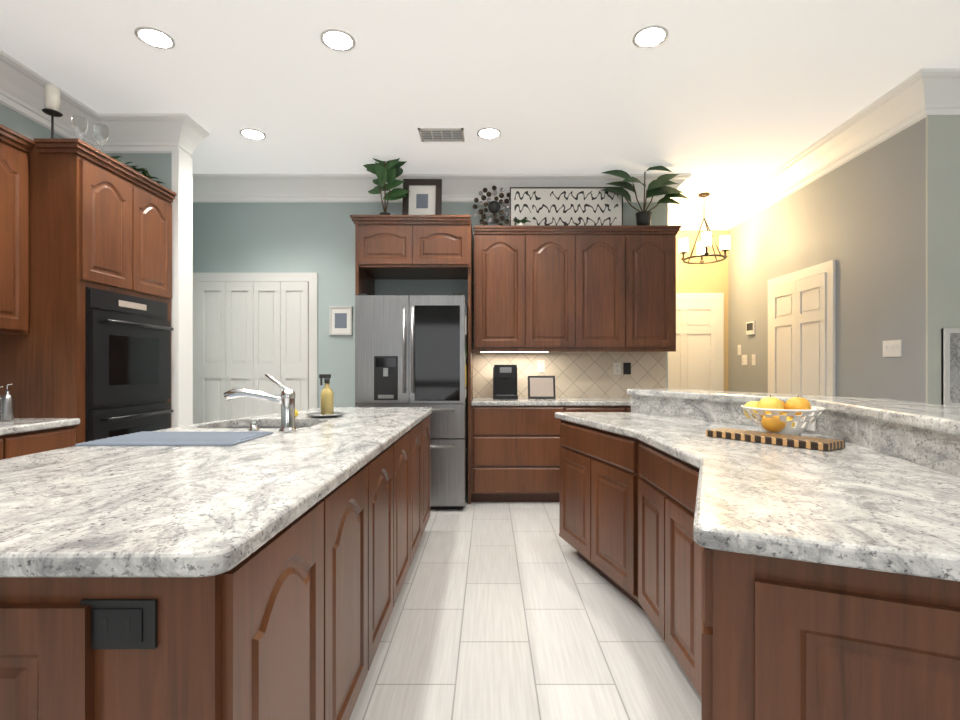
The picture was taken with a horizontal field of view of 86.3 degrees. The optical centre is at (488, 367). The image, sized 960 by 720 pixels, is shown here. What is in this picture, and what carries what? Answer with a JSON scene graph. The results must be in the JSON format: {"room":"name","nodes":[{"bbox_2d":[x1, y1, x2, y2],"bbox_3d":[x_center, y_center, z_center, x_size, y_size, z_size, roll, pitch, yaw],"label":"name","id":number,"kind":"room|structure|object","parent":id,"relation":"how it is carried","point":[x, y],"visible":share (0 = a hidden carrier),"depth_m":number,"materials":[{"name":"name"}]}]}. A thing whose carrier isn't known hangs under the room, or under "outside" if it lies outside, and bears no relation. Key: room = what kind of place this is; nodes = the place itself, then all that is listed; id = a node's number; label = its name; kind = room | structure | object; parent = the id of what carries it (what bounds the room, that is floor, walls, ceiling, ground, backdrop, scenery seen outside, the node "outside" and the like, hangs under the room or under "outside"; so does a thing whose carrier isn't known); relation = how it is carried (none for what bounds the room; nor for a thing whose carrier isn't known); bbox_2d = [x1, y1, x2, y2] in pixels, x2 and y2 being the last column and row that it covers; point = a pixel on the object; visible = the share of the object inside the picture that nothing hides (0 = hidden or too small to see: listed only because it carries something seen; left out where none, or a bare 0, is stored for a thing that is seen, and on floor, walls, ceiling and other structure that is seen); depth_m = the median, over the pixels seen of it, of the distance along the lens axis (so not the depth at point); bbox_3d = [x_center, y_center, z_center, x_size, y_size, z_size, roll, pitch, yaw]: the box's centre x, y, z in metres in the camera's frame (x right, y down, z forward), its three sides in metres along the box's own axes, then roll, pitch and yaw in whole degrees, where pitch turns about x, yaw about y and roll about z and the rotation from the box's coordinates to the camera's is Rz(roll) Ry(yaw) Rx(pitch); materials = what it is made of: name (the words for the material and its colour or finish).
{"room":"kitchen","nodes":[
{"label":"kitchen","id":0,"kind":"room"},
{"bbox_2d":[0,103,63,140],"bbox_3d":[-3.145,-0.340,0.400,0.150,3.100,9.800,0,0,0],"label":"wall","id":1,"kind":"structure","parent":0,"point":[15,121],"depth_m":3.37,"materials":[{"name":"teal paint"}]},
{"bbox_2d":[0,132,32,333],"bbox_3d":[-2.886,-0.748,2.796,0.362,1.095,0.464,0,0,0],"label":"upper cabinet","id":2,"kind":"object","parent":1,"relation":"attached to","point":[15,147],"depth_m":2.92,"materials":[{"name":"brown wood"}]},
{"bbox_2d":[0,50,107,152],"bbox_3d":[-2.985,-1.778,-0.265,0.170,0.225,8.470,0,0,0],"label":"crown molding","id":3,"kind":"structure","parent":1,"relation":"attached to","point":[21,88],"depth_m":3.38,"materials":[{"name":"white wood"}]},
{"bbox_2d":[105,153,171,427],"bbox_3d":[-2.745,-0.340,4.045,0.650,3.100,0.150,0,0,0],"label":"wall","id":4,"kind":"structure","parent":0,"point":[158,166],"depth_m":3.97,"materials":[{"name":"teal paint"}]},
{"bbox_2d":[100,113,203,156],"bbox_3d":[-2.570,-1.778,3.895,0.640,0.225,0.190,0,0,0],"label":"crown molding","id":5,"kind":"structure","parent":4,"relation":"attached to","point":[128,132],"depth_m":3.91,"materials":[{"name":"white wood"}]},
{"bbox_2d":[172,149,192,427],"bbox_3d":[-2.422,-0.240,4.045,0.055,2.900,0.186,0,0,0],"label":"trim","id":6,"kind":"structure","parent":4,"relation":"attached to","point":[182,291],"depth_m":4.00,"materials":[{"name":"white paint"}]},
{"bbox_2d":[193,202,667,407],"bbox_3d":[-0.710,-0.340,5.225,5.020,3.100,0.150,0,0,0],"label":"wall","id":7,"kind":"structure","parent":0,"point":[275,237],"depth_m":5.15,"materials":[{"name":"teal paint"}]},
{"bbox_2d":[193,273,317,423],"bbox_3d":[-2.355,0.128,5.120,1.270,2.165,0.055,0,0,0],"label":"bifold door","id":8,"kind":"structure","parent":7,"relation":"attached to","point":[250,330],"depth_m":5.12,"materials":[{"name":"white wood"}]},
{"bbox_2d":[329,306,351,334],"bbox_3d":[-1.488,-0.475,5.139,0.225,0.290,0.020,0,0,0],"label":"picture","id":9,"kind":"object","parent":7,"relation":"attached to","point":[340,320],"visible":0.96,"depth_m":5.14,"materials":[{"name":"white wood"}]},
{"bbox_2d":[193,174,691,201],"bbox_3d":[-0.550,-1.778,5.065,5.040,0.225,0.170,0,0,0],"label":"crown molding","id":10,"kind":"structure","parent":7,"relation":"attached to","point":[206,187],"depth_m":5.06,"materials":[{"name":"white wood"}]},
{"bbox_2d":[474,229,525,351],"bbox_3d":[0.100,-0.732,4.973,0.480,1.105,0.347,0,0,0],"label":"upper cabinet","id":11,"kind":"object","parent":7,"relation":"attached to","point":[499,254],"depth_m":4.80,"materials":[{"name":"brown wood"}]},
{"bbox_2d":[473,186,509,224],"bbox_3d":[0.050,-1.549,4.970,0.418,0.438,0.060,0,0,0],"label":"art","id":12,"kind":"object","parent":11,"relation":"on","point":[493,207],"visible":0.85,"depth_m":4.96,"materials":[{"name":"black metal"}]},
{"bbox_2d":[513,218,530,224],"bbox_3d":[0.305,-1.379,4.856,0.188,0.097,0.107,0,0,0],"label":"ivy plant","id":13,"kind":"object","parent":11,"relation":"on","point":[523,220],"visible":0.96,"depth_m":4.85,"materials":[{"name":"green plant"}]},
{"bbox_2d":[510,187,622,224],"bbox_3d":[0.745,-1.536,4.936,1.090,0.410,0.020,0,0,0],"label":"sign board","id":14,"kind":"object","parent":11,"relation":"on","point":[565,205],"visible":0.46,"depth_m":4.93,"materials":[{"name":"white wood"}]},
{"bbox_2d":[526,229,577,351],"bbox_3d":[0.575,-0.732,4.973,0.470,1.105,0.347,0,0,0],"label":"upper cabinet","id":15,"kind":"object","parent":7,"relation":"attached to","point":[574,288],"depth_m":4.80,"materials":[{"name":"brown wood"}]},
{"bbox_2d":[473,349,665,396],"bbox_3d":[0.795,0.052,5.144,1.970,0.485,0.012,0,0,0],"label":"tile backsplash","id":16,"kind":"structure","parent":7,"relation":"attached to","point":[583,374],"depth_m":5.14,"materials":[{"name":"beige tile"}]},
{"bbox_2d":[537,360,544,371],"bbox_3d":[0.520,-0.020,5.133,0.075,0.118,0.008,0,0,0],"label":"electrical outlet","id":17,"kind":"object","parent":16,"relation":"attached to","point":[540,365],"visible":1,"depth_m":5.13,"materials":[{"name":"plastic"}]},
{"bbox_2d":[613,363,620,373],"bbox_3d":[1.285,0.005,5.133,0.075,0.118,0.008,0,0,0],"label":"electrical outlet","id":18,"kind":"object","parent":16,"relation":"attached to","point":[616,368],"visible":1,"depth_m":5.13,"materials":[{"name":"plastic"}]},
{"bbox_2d":[623,363,630,373],"bbox_3d":[1.385,0.005,5.130,0.075,0.118,0.013,0,0,0],"label":"light switch","id":19,"kind":"object","parent":16,"relation":"attached to","point":[626,368],"visible":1,"depth_m":5.13,"materials":[{"name":"black plastic"}]},
{"bbox_2d":[574,229,625,351],"bbox_3d":[1.045,-0.732,4.973,0.471,1.105,0.347,0,0,0],"label":"upper cabinet","id":20,"kind":"object","parent":7,"relation":"attached to","point":[601,252],"depth_m":4.80,"materials":[{"name":"brown wood"}]},
{"bbox_2d":[622,229,677,351],"bbox_3d":[1.520,-0.732,4.973,0.479,1.105,0.347,0,0,0],"label":"upper cabinet","id":21,"kind":"object","parent":7,"relation":"attached to","point":[650,253],"depth_m":4.80,"materials":[{"name":"brown wood"}]},
{"bbox_2d":[601,166,688,224],"bbox_3d":[1.479,-1.619,4.819,0.849,0.576,0.243,0,0,0],"label":"plant","id":22,"kind":"object","parent":21,"relation":"on","point":[658,186],"visible":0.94,"depth_m":4.84,"materials":[{"name":"green plant"}]},
{"bbox_2d":[668,208,683,217],"bbox_3d":[1.885,-1.778,5.680,0.170,0.225,1.040,0,0,0],"label":"crown molding","id":23,"kind":"structure","parent":7,"relation":"attached to","point":[671,211],"depth_m":6.05,"materials":[{"name":"white wood"}]},
{"bbox_2d":[0,0,959,207],"bbox_3d":[0.750,-1.915,3.700,13.500,0.050,8.600,0,0,0],"label":"ceiling","id":24,"kind":"structure","parent":0,"point":[723,102],"depth_m":3.30,"materials":[{"name":"white paint"}]},
{"bbox_2d":[134,26,174,48],"bbox_3d":[-1.910,-1.885,2.930,0.196,0.010,0.196,0,0,0],"label":"recessed light","id":25,"kind":"object","parent":24,"relation":"in","point":[154,37],"visible":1,"depth_m":2.92,"materials":[{"name":"white plastic"}]},
{"bbox_2d":[240,128,265,139],"bbox_3d":[-1.906,-1.885,4.135,0.196,0.010,0.196,0,0,0],"label":"recessed light","id":26,"kind":"object","parent":24,"relation":"in","point":[252,134],"visible":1,"depth_m":4.14,"materials":[{"name":"white plastic"}]},
{"bbox_2d":[320,29,355,51],"bbox_3d":[-0.870,-1.885,2.950,0.196,0.010,0.196,0,0,0],"label":"recessed light","id":27,"kind":"object","parent":24,"relation":"in","point":[338,40],"visible":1,"depth_m":2.94,"materials":[{"name":"white plastic"}]},
{"bbox_2d":[418,128,464,141],"bbox_3d":[-0.380,-1.884,4.140,0.360,0.012,0.220,0,0,0],"label":"ceiling vent","id":28,"kind":"object","parent":24,"relation":"in","point":[441,134],"visible":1,"depth_m":4.12,"materials":[{"name":"white metal"}]},
{"bbox_2d":[477,127,500,138],"bbox_3d":[0.000,-1.885,4.120,0.196,0.010,0.196,0,0,0],"label":"recessed light","id":29,"kind":"object","parent":24,"relation":"in","point":[488,133],"visible":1,"depth_m":4.12,"materials":[{"name":"white plastic"}]},
{"bbox_2d":[632,25,667,47],"bbox_3d":[0.920,-1.885,2.920,0.196,0.010,0.196,0,0,0],"label":"recessed light","id":30,"kind":"object","parent":24,"relation":"in","point":[651,36],"visible":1,"depth_m":2.91,"materials":[{"name":"white plastic"}]},
{"bbox_2d":[679,192,729,263],"bbox_3d":[2.335,-1.529,5.560,0.503,0.720,0.501,0,0,0],"label":"chandelier","id":31,"kind":"object","parent":24,"relation":"hanging from","point":[704,244],"visible":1,"depth_m":5.51,"materials":[{"name":"brown metal"}]},
{"bbox_2d":[349,492,701,719],"bbox_3d":[0.750,1.235,1.750,13.500,0.050,12.500,0,0,0],"label":"floor","id":32,"kind":"structure","parent":0,"point":[512,611],"depth_m":2.29,"materials":[{"name":"white tile"}]},
{"bbox_2d":[0,430,11,459],"bbox_3d":[-2.743,0.772,2.338,0.647,0.876,0.450,0,0,0],"label":"base cabinet","id":33,"kind":"object","parent":32,"relation":"on","point":[5,439],"depth_m":2.57,"materials":[{"name":"brown wood"}]},
{"bbox_2d":[12,422,79,457],"bbox_3d":[-2.743,0.772,2.796,0.647,0.876,0.464,0,0,0],"label":"base cabinet","id":34,"kind":"object","parent":32,"relation":"on","point":[22,436],"depth_m":2.78,"materials":[{"name":"brown wood"}]},
{"bbox_2d":[0,418,79,433],"bbox_3d":[-2.739,0.314,1.663,0.656,0.040,2.726,0,0,0],"label":"countertop","id":35,"kind":"structure","parent":34,"relation":"on","point":[18,423],"depth_m":2.79,"materials":[{"name":"white stone"}]},
{"bbox_2d":[0,386,3,419],"bbox_3d":[-2.780,0.198,2.900,0.061,0.192,0.060,0,0,0],"label":"soap bottle","id":36,"kind":"object","parent":35,"relation":"on","point":[0,403],"visible":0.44,"depth_m":2.89,"materials":[{"name":"silver metal"}]},
{"bbox_2d":[1,384,13,420],"bbox_3d":[-2.688,0.190,2.860,0.058,0.207,0.054,0,0,0],"label":"soap bottle","id":37,"kind":"object","parent":35,"relation":"on","point":[7,406],"visible":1,"depth_m":2.84,"materials":[{"name":"silver metal"}]},
{"bbox_2d":[0,138,176,443],"bbox_3d":[-2.705,-0.065,3.459,0.724,2.550,0.942,0,0,0],"label":"tall cabinet","id":38,"kind":"object","parent":32,"relation":"on","point":[91,350],"visible":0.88,"depth_m":3.13,"materials":[{"name":"brown wood"}]},
{"bbox_2d":[42,85,62,137],"bbox_3d":[-2.660,-1.524,3.120,0.100,0.366,0.097,0,0,0],"label":"candle holder","id":39,"kind":"object","parent":38,"relation":"on","point":[52,101],"visible":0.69,"depth_m":3.10,"materials":[{"name":"white wax"}]},
{"bbox_2d":[71,115,93,138],"bbox_3d":[-2.560,-1.450,3.200,0.084,0.220,0.082,0,0,0],"label":"goblet","id":40,"kind":"object","parent":38,"relation":"on","point":[79,125],"depth_m":3.18,"materials":[{"name":"clear glass"}]},
{"bbox_2d":[94,123,108,150],"bbox_3d":[-2.500,-1.450,3.300,0.084,0.220,0.082,0,0,0],"label":"goblet","id":41,"kind":"object","parent":38,"relation":"on","point":[101,131],"depth_m":3.28,"materials":[{"name":"clear glass"}]},
{"bbox_2d":[85,286,173,443],"bbox_3d":[-2.392,0.160,3.480,0.097,1.300,0.770,0,0,0],"label":"oven","id":42,"kind":"object","parent":38,"relation":"in","point":[127,334],"depth_m":3.38,"materials":[{"name":"black metal"}]},
{"bbox_2d":[111,156,162,182],"bbox_3d":[-2.522,-1.401,3.651,0.182,0.112,0.516,0,0,0],"label":"plant","id":43,"kind":"object","parent":38,"relation":"on","point":[144,172],"visible":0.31,"depth_m":3.64,"materials":[{"name":"green plant"}]},
{"bbox_2d":[0,415,429,719],"bbox_3d":[-0.990,0.772,2.325,1.110,0.876,2.990,0,0,0],"label":"kitchen island","id":44,"kind":"object","parent":32,"relation":"on","point":[262,578],"depth_m":0.92,"materials":[{"name":"brown wood"}]},
{"bbox_2d":[0,407,431,582],"bbox_3d":[-1.000,0.314,2.335,1.160,0.040,3.050,0,0,0],"label":"island countertop","id":45,"kind":"structure","parent":44,"relation":"on","point":[74,514],"depth_m":1.18,"materials":[{"name":"white stone"}]},
{"bbox_2d":[75,431,272,445],"bbox_3d":[-1.265,0.288,2.115,0.590,0.010,0.370,0,0,0],"label":"drying mat","id":46,"kind":"object","parent":45,"relation":"on","point":[187,438],"visible":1,"depth_m":2.08,"materials":[{"name":"grey fabric"}]},
{"bbox_2d":[248,417,259,430],"bbox_3d":[-1.078,0.260,2.350,0.048,0.068,0.048,0,0,0],"label":"soap pump","id":47,"kind":"object","parent":45,"relation":"on","point":[254,423],"visible":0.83,"depth_m":2.34,"materials":[{"name":"silver metal"}]},
{"bbox_2d":[224,373,296,431],"bbox_3d":[-1.061,0.159,2.370,0.341,0.269,0.080,0,0,0],"label":"faucet","id":48,"kind":"object","parent":45,"relation":"on","point":[285,399],"visible":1,"depth_m":2.36,"materials":[{"name":"silver metal"}]},
{"bbox_2d":[228,423,307,426],"bbox_3d":[-1.185,0.416,2.725,0.580,0.188,0.460,0,0,0],"label":"sink","id":49,"kind":"object","parent":45,"relation":"in","point":[229,424],"depth_m":2.95,"materials":[{"name":"silver metal"}]},
{"bbox_2d":[306,374,344,417],"bbox_3d":[-0.990,0.166,3.100,0.230,0.256,0.230,0,0,0],"label":"tray","id":50,"kind":"object","parent":45,"relation":"on","point":[327,401],"visible":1,"depth_m":3.07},
{"bbox_2d":[319,374,333,415],"bbox_3d":[-0.984,0.162,3.100,0.083,0.248,0.076,0,0,0],"label":"bottle","id":51,"kind":"object","parent":50,"relation":"on","point":[327,395],"depth_m":3.07,"materials":[{"name":"yellow glass"}]},
{"bbox_2d":[355,294,467,508],"bbox_3d":[-0.662,0.292,4.672,0.926,1.835,0.856,0,0,0],"label":"fridge","id":52,"kind":"object","parent":32,"relation":"on","point":[411,350],"visible":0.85,"depth_m":4.30,"materials":[{"name":"silver metal"}]},
{"bbox_2d":[350,215,472,503],"bbox_3d":[-0.690,-0.065,4.812,1.054,2.550,0.669,0,0,0],"label":"tall cabinet","id":53,"kind":"object","parent":32,"relation":"on","point":[413,246],"visible":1,"depth_m":4.50,"materials":[{"name":"brown wood"}]},
{"bbox_2d":[363,158,409,214],"bbox_3d":[-0.934,-1.767,4.737,0.430,0.853,0.292,0,0,0],"label":"plant","id":54,"kind":"object","parent":53,"relation":"on","point":[389,172],"visible":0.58,"depth_m":4.67,"materials":[{"name":"green plant"}]},
{"bbox_2d":[402,179,441,214],"bbox_3d":[-0.620,-1.551,4.754,0.360,0.420,0.088,0,0,0],"label":"frame","id":55,"kind":"object","parent":53,"relation":"on","point":[424,197],"visible":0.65,"depth_m":4.76,"materials":[{"name":"black wood"}]},
{"bbox_2d":[471,405,566,501],"bbox_3d":[0.255,0.772,4.839,0.830,0.876,0.617,0,0,0],"label":"base cabinet","id":56,"kind":"object","parent":32,"relation":"on","point":[515,445],"depth_m":4.53,"materials":[{"name":"brown wood"}]},
{"bbox_2d":[471,397,630,404],"bbox_3d":[0.811,0.314,4.833,1.938,0.040,0.628,0,0,0],"label":"countertop","id":57,"kind":"structure","parent":56,"relation":"on","point":[476,400],"depth_m":4.53,"materials":[{"name":"white stone"}]},
{"bbox_2d":[493,365,517,398],"bbox_3d":[0.155,0.131,4.907,0.230,0.325,0.267,0,0,0],"label":"coffee maker","id":58,"kind":"object","parent":57,"relation":"on","point":[504,381],"visible":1,"depth_m":4.88,"materials":[{"name":"black plastic"}]},
{"bbox_2d":[528,376,555,398],"bbox_3d":[0.500,0.184,4.910,0.260,0.219,0.140,0,0,0],"label":"frame","id":59,"kind":"object","parent":57,"relation":"on","point":[541,387],"visible":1,"depth_m":4.86,"materials":[{"name":"brown wood"}]},
{"bbox_2d":[567,405,626,411],"bbox_3d":[0.941,0.772,4.839,0.542,0.876,0.617,0,0,0],"label":"base cabinet","id":60,"kind":"object","parent":32,"relation":"on","point":[570,408],"depth_m":4.53,"materials":[{"name":"brown wood"}]},
{"bbox_2d":[559,432,959,719],"bbox_3d":[0.958,0.773,2.030,1.084,0.875,2.730,0,0,0],"label":"base cabinet","id":61,"kind":"object","parent":32,"relation":"on","point":[742,663],"depth_m":1.74,"materials":[{"name":"brown wood"}]},
{"bbox_2d":[555,412,959,643],"bbox_3d":[0.945,0.315,2.032,1.110,0.040,2.796,0,0,0],"label":"countertop","id":62,"kind":"structure","parent":61,"relation":"on","point":[858,542],"depth_m":1.05,"materials":[{"name":"white stone"}]},
{"bbox_2d":[706,428,844,450],"bbox_3d":[1.119,0.280,2.038,0.140,0.028,0.477,0,0,-33],"label":"cutting board","id":63,"kind":"object","parent":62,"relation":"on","point":[815,443],"visible":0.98,"depth_m":1.96,"materials":[{"name":"brown wood"}]},
{"bbox_2d":[740,394,825,435],"bbox_3d":[1.250,0.199,2.185,0.320,0.174,0.320,0,0,0],"label":"fruit bowl","id":64,"kind":"object","parent":62,"relation":"on","point":[770,414],"visible":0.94,"depth_m":2.12,"materials":[{"name":"white ceramic"}]},
{"bbox_2d":[807,660,959,719],"bbox_3d":[0.811,0.798,0.787,0.781,0.825,0.362,0,0,0],"label":"base cabinet","id":65,"kind":"object","parent":32,"relation":"on","point":[836,689],"depth_m":0.85,"materials":[{"name":"brown wood"}]},
{"bbox_2d":[676,231,727,390],"bbox_3d":[2.740,-0.340,6.275,2.120,3.100,0.150,0,0,0],"label":"wall","id":66,"kind":"structure","parent":0,"point":[703,278],"depth_m":6.20,"materials":[{"name":"yellow paint"}]},
{"bbox_2d":[668,293,723,390],"bbox_3d":[2.340,0.152,6.159,0.980,2.115,0.076,0,0,0],"label":"hall door","id":67,"kind":"structure","parent":66,"relation":"in","point":[696,360],"depth_m":6.17,"materials":[{"name":"white wood"}]},
{"bbox_2d":[668,208,723,230],"bbox_3d":[2.360,-1.778,6.115,0.720,0.225,0.170,0,0,0],"label":"crown molding","id":68,"kind":"structure","parent":66,"relation":"attached to","point":[690,219],"depth_m":6.13,"materials":[{"name":"white wood"}]},
{"bbox_2d":[800,413,815,430],"bbox_3d":[1.466,0.238,2.358,0.008,0.095,0.075,0,0,-26],"label":"outlet","id":69,"kind":"object","parent":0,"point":[812,427],"visible":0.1,"depth_m":2.33,"materials":[{"name":"white plastic"}]},
{"bbox_2d":[727,412,959,459],"bbox_3d":[1.294,0.760,2.043,0.687,0.900,2.887,0,0,0],"label":"backsplash","id":70,"kind":"structure","parent":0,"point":[830,431],"depth_m":1.76,"materials":[{"name":"grey stone"}]},
{"bbox_2d":[728,115,959,404],"bbox_3d":[5.200,-0.340,4.793,4.600,3.100,2.815,0,0,0],"label":"wall","id":71,"kind":"structure","parent":0,"point":[860,219],"depth_m":3.84,"materials":[{"name":"grey paint"}]},
{"bbox_2d":[738,345,740,354],"bbox_3d":[2.893,-0.210,5.920,0.013,0.118,0.075,0,0,0],"label":"light switch","id":72,"kind":"object","parent":71,"relation":"attached to","point":[739,349],"visible":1,"depth_m":5.91,"materials":[{"name":"white plastic"}]},
{"bbox_2d":[742,355,747,364],"bbox_3d":[2.893,-0.090,5.800,0.013,0.118,0.120,0,0,0],"label":"light switch","id":73,"kind":"object","parent":71,"relation":"attached to","point":[744,359],"visible":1,"depth_m":5.79,"materials":[{"name":"white plastic"}]},
{"bbox_2d":[746,321,754,334],"bbox_3d":[2.888,-0.440,5.650,0.023,0.140,0.160,0,0,0],"label":"thermostat","id":74,"kind":"object","parent":71,"relation":"attached to","point":[750,328],"visible":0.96,"depth_m":5.63,"materials":[{"name":"white plastic"}]},
{"bbox_2d":[752,354,755,364],"bbox_3d":[2.893,-0.090,5.600,0.013,0.118,0.075,0,0,0],"label":"light switch","id":75,"kind":"object","parent":71,"relation":"attached to","point":[753,359],"visible":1,"depth_m":5.59,"materials":[{"name":"white plastic"}]},
{"bbox_2d":[768,260,835,395],"bbox_3d":[2.881,0.152,4.780,0.031,2.115,1.000,0,0,0],"label":"closet door","id":76,"kind":"structure","parent":71,"relation":"in","point":[802,332],"depth_m":4.68,"materials":[{"name":"white wood"}]},
{"bbox_2d":[716,87,916,230],"bbox_3d":[2.815,-1.778,4.810,0.170,0.225,2.780,0,0,0],"label":"crown molding","id":77,"kind":"structure","parent":71,"relation":"attached to","point":[875,123],"depth_m":4.34,"materials":[{"name":"white wood"}]},
{"bbox_2d":[883,340,901,356],"bbox_3d":[2.893,-0.140,3.680,0.013,0.118,0.165,0,0,0],"label":"light switch","id":78,"kind":"object","parent":71,"relation":"attached to","point":[892,348],"visible":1,"depth_m":3.67,"materials":[{"name":"white plastic"}]},
{"bbox_2d":[896,68,959,121],"bbox_3d":[5.065,-1.778,3.315,4.670,0.225,0.170,0,0,0],"label":"crown molding","id":79,"kind":"structure","parent":71,"relation":"attached to","point":[919,95],"depth_m":3.35,"materials":[{"name":"white wood"}]},
{"bbox_2d":[941,328,959,406],"bbox_3d":[3.265,0.000,3.369,0.550,0.520,0.030,0,0,0],"label":"picture","id":80,"kind":"object","parent":71,"relation":"attached to","point":[950,366],"visible":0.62,"depth_m":3.37,"materials":[{"name":"grey wood"}]}
]}

